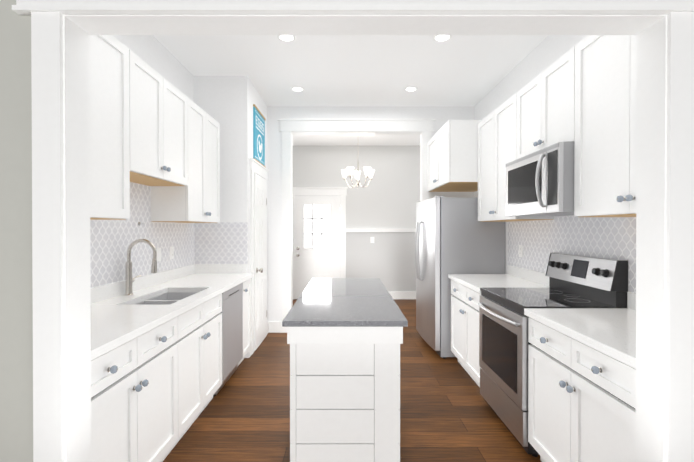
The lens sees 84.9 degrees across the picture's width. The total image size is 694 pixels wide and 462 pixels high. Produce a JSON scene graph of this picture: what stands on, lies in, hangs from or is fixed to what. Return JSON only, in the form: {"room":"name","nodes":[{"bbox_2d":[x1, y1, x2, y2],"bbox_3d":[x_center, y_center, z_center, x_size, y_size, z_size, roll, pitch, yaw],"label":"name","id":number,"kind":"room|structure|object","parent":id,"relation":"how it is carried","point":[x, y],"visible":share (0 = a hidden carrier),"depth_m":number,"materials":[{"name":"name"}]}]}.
{"room":"kitchen","nodes":[
{"label":"kitchen","id":0,"kind":"room"},
{"bbox_2d":[0,0,32,461],"bbox_3d":[0.066,-0.357,1.308,8.400,3.500,0.110,0,0,0],"label":"wall","id":1,"kind":"structure","parent":0,"point":[16,364],"depth_m":1.25,"materials":[{"name":"grey paint"}]},
{"bbox_2d":[12,0,693,461],"bbox_3d":[0.060,0.246,1.303,2.309,2.295,0.173,0,0,0],"label":"trim","id":2,"kind":"structure","parent":1,"relation":"attached to","point":[64,30],"depth_m":1.25,"materials":[{"name":"white wood"}]},
{"bbox_2d":[113,35,193,220],"bbox_3d":[-1.729,-0.144,3.244,0.150,3.050,3.760,0,0,0],"label":"wall","id":3,"kind":"structure","parent":0,"point":[153,52],"depth_m":3.37,"materials":[{"name":"white paint"}]},
{"bbox_2d":[90,35,129,219],"bbox_3d":[-1.467,-0.588,1.866,0.355,1.044,0.908,0,0,0],"label":"upper cabinet","id":4,"kind":"object","parent":3,"relation":"attached to","point":[109,139],"visible":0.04,"depth_m":2.14,"materials":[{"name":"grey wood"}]},
{"bbox_2d":[129,49,187,185],"bbox_3d":[-1.467,-0.744,2.747,0.355,0.744,0.845,0,0,0],"label":"upper cabinet","id":5,"kind":"object","parent":3,"relation":"attached to","point":[158,116],"visible":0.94,"depth_m":2.68,"materials":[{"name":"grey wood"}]},
{"bbox_2d":[151,98,219,222],"bbox_3d":[-1.467,-0.601,3.573,0.355,1.039,0.795,0,0,0],"label":"upper cabinet","id":6,"kind":"object","parent":3,"relation":"attached to","point":[196,199],"visible":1,"depth_m":3.40,"materials":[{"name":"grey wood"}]},
{"bbox_2d":[194,76,267,357],"bbox_3d":[-1.365,-0.152,4.614,0.580,3.050,1.020,0,0,0],"label":"wall","id":7,"kind":"structure","parent":0,"point":[226,102],"depth_m":4.10,"materials":[{"name":"white paint"}]},
{"bbox_2d":[90,182,247,287],"bbox_3d":[-1.364,-0.005,2.742,0.578,0.738,2.724,0,0,0],"label":"tile backsplash","id":8,"kind":"structure","parent":7,"relation":"attached to","point":[111,241],"depth_m":3.16,"materials":[{"name":"white tile"}]},
{"bbox_2d":[157,248,160,261],"bbox_3d":[-1.642,0.206,3.316,0.008,0.116,0.072,0,0,0],"label":"electrical outlet","id":9,"kind":"object","parent":8,"relation":"attached to","point":[158,254],"visible":0.96,"depth_m":3.30,"materials":[{"name":"white plastic"}]},
{"bbox_2d":[170,246,173,258],"bbox_3d":[-1.642,0.204,3.556,0.007,0.116,0.072,0,0,0],"label":"electrical outlet","id":10,"kind":"object","parent":8,"relation":"attached to","point":[171,252],"visible":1,"depth_m":3.56,"materials":[{"name":"white plastic"}]},
{"bbox_2d":[248,158,268,357],"bbox_3d":[-1.021,0.283,4.608,0.103,2.180,1.001,0,0,0],"label":"pantry door","id":11,"kind":"structure","parent":7,"relation":"in","point":[258,200],"depth_m":4.43,"materials":[{"name":"white wood"}]},
{"bbox_2d":[253,104,265,167],"bbox_3d":[-1.063,-1.129,4.623,0.020,0.639,0.574,0,0,0],"label":"sign","id":12,"kind":"object","parent":7,"relation":"attached to","point":[259,119],"visible":1,"depth_m":4.55,"materials":[{"name":"teal"}]},
{"bbox_2d":[153,35,547,145],"bbox_3d":[0.490,-1.736,4.450,4.650,0.120,6.410,0,0,0],"label":"ceiling","id":13,"kind":"structure","parent":0,"point":[380,70],"depth_m":3.86,"materials":[{"name":"white paint"}]},
{"bbox_2d":[277,35,295,41],"bbox_3d":[-0.518,-1.661,3.265,0.164,0.014,0.164,0,0,0],"label":"recessed light","id":14,"kind":"object","parent":13,"relation":"in","point":[287,38],"visible":0.81,"depth_m":3.26,"materials":[{"name":"white"}]},
{"bbox_2d":[291,86,304,91],"bbox_3d":[-0.582,-1.668,4.475,0.164,0.014,0.164,0,0,0],"label":"recessed light","id":15,"kind":"object","parent":13,"relation":"in","point":[297,89],"visible":0.98,"depth_m":4.46,"materials":[{"name":"white"}]},
{"bbox_2d":[341,162,374,187],"bbox_3d":[0.182,-1.205,6.368,0.575,0.964,0.562,0,0,0],"label":"chandelier","id":16,"kind":"object","parent":13,"relation":"hanging from","point":[369,171],"visible":0.94,"depth_m":6.34,"materials":[{"name":"white glass"}]},
{"bbox_2d":[404,86,417,91],"bbox_3d":[0.752,-1.668,4.475,0.164,0.014,0.164,0,0,0],"label":"recessed light","id":17,"kind":"object","parent":13,"relation":"in","point":[410,89],"visible":0.98,"depth_m":4.46,"materials":[{"name":"white"}]},
{"bbox_2d":[433,35,451,41],"bbox_3d":[0.822,-1.661,3.265,0.164,0.014,0.164,0,0,0],"label":"recessed light","id":18,"kind":"object","parent":13,"relation":"in","point":[440,38],"visible":0.71,"depth_m":3.26,"materials":[{"name":"white"}]},
{"bbox_2d":[163,299,541,461],"bbox_3d":[0.066,1.413,2.964,10.000,0.060,12.000,0,0,0],"label":"floor","id":19,"kind":"structure","parent":0,"point":[447,413],"depth_m":2.83,"materials":[{"name":"brown wood"}]},
{"bbox_2d":[91,316,177,461],"bbox_3d":[-1.319,0.952,1.872,0.650,0.875,0.900,0,0,0],"label":"base cabinet","id":20,"kind":"object","parent":19,"relation":"on","point":[134,399],"visible":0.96,"depth_m":1.87,"materials":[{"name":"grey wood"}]},
{"bbox_2d":[91,264,253,360],"bbox_3d":[-1.331,0.537,2.744,0.644,0.346,2.712,0,0,0],"label":"countertop","id":21,"kind":"structure","parent":20,"relation":"on","point":[119,318],"depth_m":2.63,"materials":[{"name":"white stone"}]},
{"bbox_2d":[124,239,156,295],"bbox_3d":[-1.497,0.260,2.820,0.233,0.407,0.186,0,0,0],"label":"faucet","id":22,"kind":"object","parent":21,"relation":"on","point":[129,280],"visible":1,"depth_m":2.74,"materials":[{"name":"silver metal"}]},
{"bbox_2d":[166,293,221,456],"bbox_3d":[-1.319,0.947,2.737,0.650,0.875,0.822,0,0,0],"label":"base cabinet","id":23,"kind":"object","parent":19,"relation":"on","point":[199,341],"visible":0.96,"depth_m":2.66,"materials":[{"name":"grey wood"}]},
{"bbox_2d":[213,283,242,396],"bbox_3d":[-1.325,0.944,3.456,0.598,0.872,0.606,0,0,0],"label":"dishwasher","id":24,"kind":"object","parent":19,"relation":"on","point":[232,327],"visible":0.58,"depth_m":3.39,"materials":[{"name":"grey metal"}]},
{"bbox_2d":[237,279,250,366],"bbox_3d":[-1.320,0.940,3.921,0.650,0.875,0.314,0,0,0],"label":"base cabinet","id":25,"kind":"object","parent":19,"relation":"on","point":[246,316],"visible":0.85,"depth_m":3.95,"materials":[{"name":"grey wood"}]},
{"bbox_2d":[287,327,402,461],"bbox_3d":[-0.010,0.934,2.776,0.598,0.900,1.630,0,0,0],"label":"kitchen island","id":26,"kind":"object","parent":19,"relation":"on","point":[344,394],"visible":0.77,"depth_m":1.97,"materials":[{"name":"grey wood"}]},
{"bbox_2d":[282,278,407,326],"bbox_3d":[-0.010,0.469,2.773,0.642,0.030,1.670,0,0,0],"label":"island countertop","id":27,"kind":"structure","parent":26,"relation":"on","point":[344,302],"depth_m":2.30,"materials":[{"name":"grey stone"}]},
{"bbox_2d":[415,196,504,358],"bbox_3d":[1.254,0.497,4.517,0.859,1.753,0.905,0,0,-3],"label":"fridge","id":28,"kind":"object","parent":19,"relation":"on","point":[453,235],"visible":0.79,"depth_m":4.07,"materials":[{"name":"grey metal"}]},
{"bbox_2d":[451,279,480,386],"bbox_3d":[1.381,0.942,3.539,0.650,0.875,0.942,0,0,0],"label":"base cabinet","id":29,"kind":"object","parent":19,"relation":"on","point":[464,325],"visible":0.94,"depth_m":3.51,"materials":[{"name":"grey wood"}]},
{"bbox_2d":[448,265,548,292],"bbox_3d":[1.392,0.430,3.541,0.644,0.140,0.958,0,0,0],"label":"countertop","id":30,"kind":"structure","parent":29,"relation":"on","point":[516,277],"depth_m":3.47,"materials":[{"name":"white stone"}]},
{"bbox_2d":[478,253,627,456],"bbox_3d":[1.353,0.781,2.681,0.701,1.208,0.762,0,0,0],"label":"range","id":31,"kind":"object","parent":19,"relation":"on","point":[577,281],"visible":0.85,"depth_m":2.54,"materials":[{"name":"silver metal"}]},
{"bbox_2d":[528,317,635,461],"bbox_3d":[1.381,0.952,1.859,0.650,0.875,0.874,0,0,0],"label":"base cabinet","id":32,"kind":"object","parent":19,"relation":"on","point":[581,402],"visible":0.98,"depth_m":1.81,"materials":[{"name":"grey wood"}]},
{"bbox_2d":[524,292,635,368],"bbox_3d":[1.393,0.440,1.842,0.644,0.140,0.908,0,0,0],"label":"countertop","id":33,"kind":"structure","parent":32,"relation":"on","point":[610,332],"depth_m":1.91,"materials":[{"name":"white stone"}]},
{"bbox_2d":[293,146,419,291],"bbox_3d":[0.490,-0.170,7.599,4.650,3.050,0.130,0,0,0],"label":"wall","id":34,"kind":"structure","parent":0,"point":[388,197],"depth_m":7.53,"materials":[{"name":"grey paint"}]},
{"bbox_2d":[295,196,340,298],"bbox_3d":[-0.578,0.330,7.484,0.910,2.028,0.102,0,0,0],"label":"back door","id":35,"kind":"structure","parent":34,"relation":"in","point":[317,238],"depth_m":7.49,"materials":[{"name":"white wood"}]},
{"bbox_2d":[293,187,415,298],"bbox_3d":[0.505,0.245,7.518,4.318,2.222,0.036,0,0,0],"label":"trim","id":36,"kind":"structure","parent":34,"relation":"attached to","point":[341,192],"depth_m":7.51,"materials":[{"name":"white wood"}]},
{"bbox_2d":[267,106,473,320],"bbox_3d":[0.030,-0.155,5.189,3.670,3.050,0.130,0,0,0],"label":"wall","id":37,"kind":"structure","parent":0,"point":[442,115],"depth_m":5.12,"materials":[{"name":"white paint"}]},
{"bbox_2d":[267,118,435,332],"bbox_3d":[0.056,-0.070,5.181,2.260,2.880,0.192,0,0,0],"label":"trim","id":38,"kind":"structure","parent":37,"relation":"attached to","point":[291,127],"depth_m":5.10,"materials":[{"name":"white wood"}]},
{"bbox_2d":[474,35,587,273],"bbox_3d":[1.791,-0.144,3.245,0.150,3.050,3.760,0,0,0],"label":"wall","id":39,"kind":"structure","parent":0,"point":[546,52],"depth_m":3.67,"materials":[{"name":"white paint"}]},
{"bbox_2d":[427,120,481,191],"bbox_3d":[1.373,-0.855,4.570,0.665,0.664,1.059,0,0,0],"label":"upper cabinet","id":40,"kind":"object","parent":39,"relation":"attached to","point":[452,155],"visible":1,"depth_m":4.04,"materials":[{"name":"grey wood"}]},
{"bbox_2d":[478,93,553,221],"bbox_3d":[1.528,-0.619,3.579,0.355,1.044,0.915,0,0,0],"label":"upper cabinet","id":41,"kind":"object","parent":39,"relation":"attached to","point":[496,140],"visible":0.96,"depth_m":3.53,"materials":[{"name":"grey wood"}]},
{"bbox_2d":[516,46,574,158],"bbox_3d":[1.528,-0.846,2.720,0.355,0.580,0.791,0,0,0],"label":"upper cabinet","id":42,"kind":"object","parent":39,"relation":"attached to","point":[545,108],"visible":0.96,"depth_m":2.64,"materials":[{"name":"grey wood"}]},
{"bbox_2d":[506,142,574,215],"bbox_3d":[1.474,-0.335,2.724,0.459,0.434,0.788,0,0,0],"label":"microwave","id":43,"kind":"object","parent":42,"relation":"attached to","point":[540,182],"visible":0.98,"depth_m":2.50,"materials":[{"name":"grey metal"}]},
{"bbox_2d":[508,216,635,292],"bbox_3d":[1.711,0.175,2.707,0.007,0.578,2.650,0,0,0],"label":"tile backsplash","id":44,"kind":"structure","parent":39,"relation":"attached to","point":[540,241],"depth_m":2.86,"materials":[{"name":"white tile"}]},
{"bbox_2d":[519,245,522,256],"bbox_3d":[1.703,0.199,3.727,0.007,0.116,0.072,0,0,0],"label":"electrical outlet","id":45,"kind":"object","parent":44,"relation":"attached to","point":[520,250],"visible":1,"depth_m":3.72,"materials":[{"name":"white plastic"}]},
{"bbox_2d":[574,35,636,216],"bbox_3d":[1.529,-0.606,1.867,0.355,1.049,0.908,0,0,0],"label":"upper cabinet","id":46,"kind":"object","parent":39,"relation":"attached to","point":[605,165],"visible":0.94,"depth_m":2.06,"materials":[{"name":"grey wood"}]}
]}

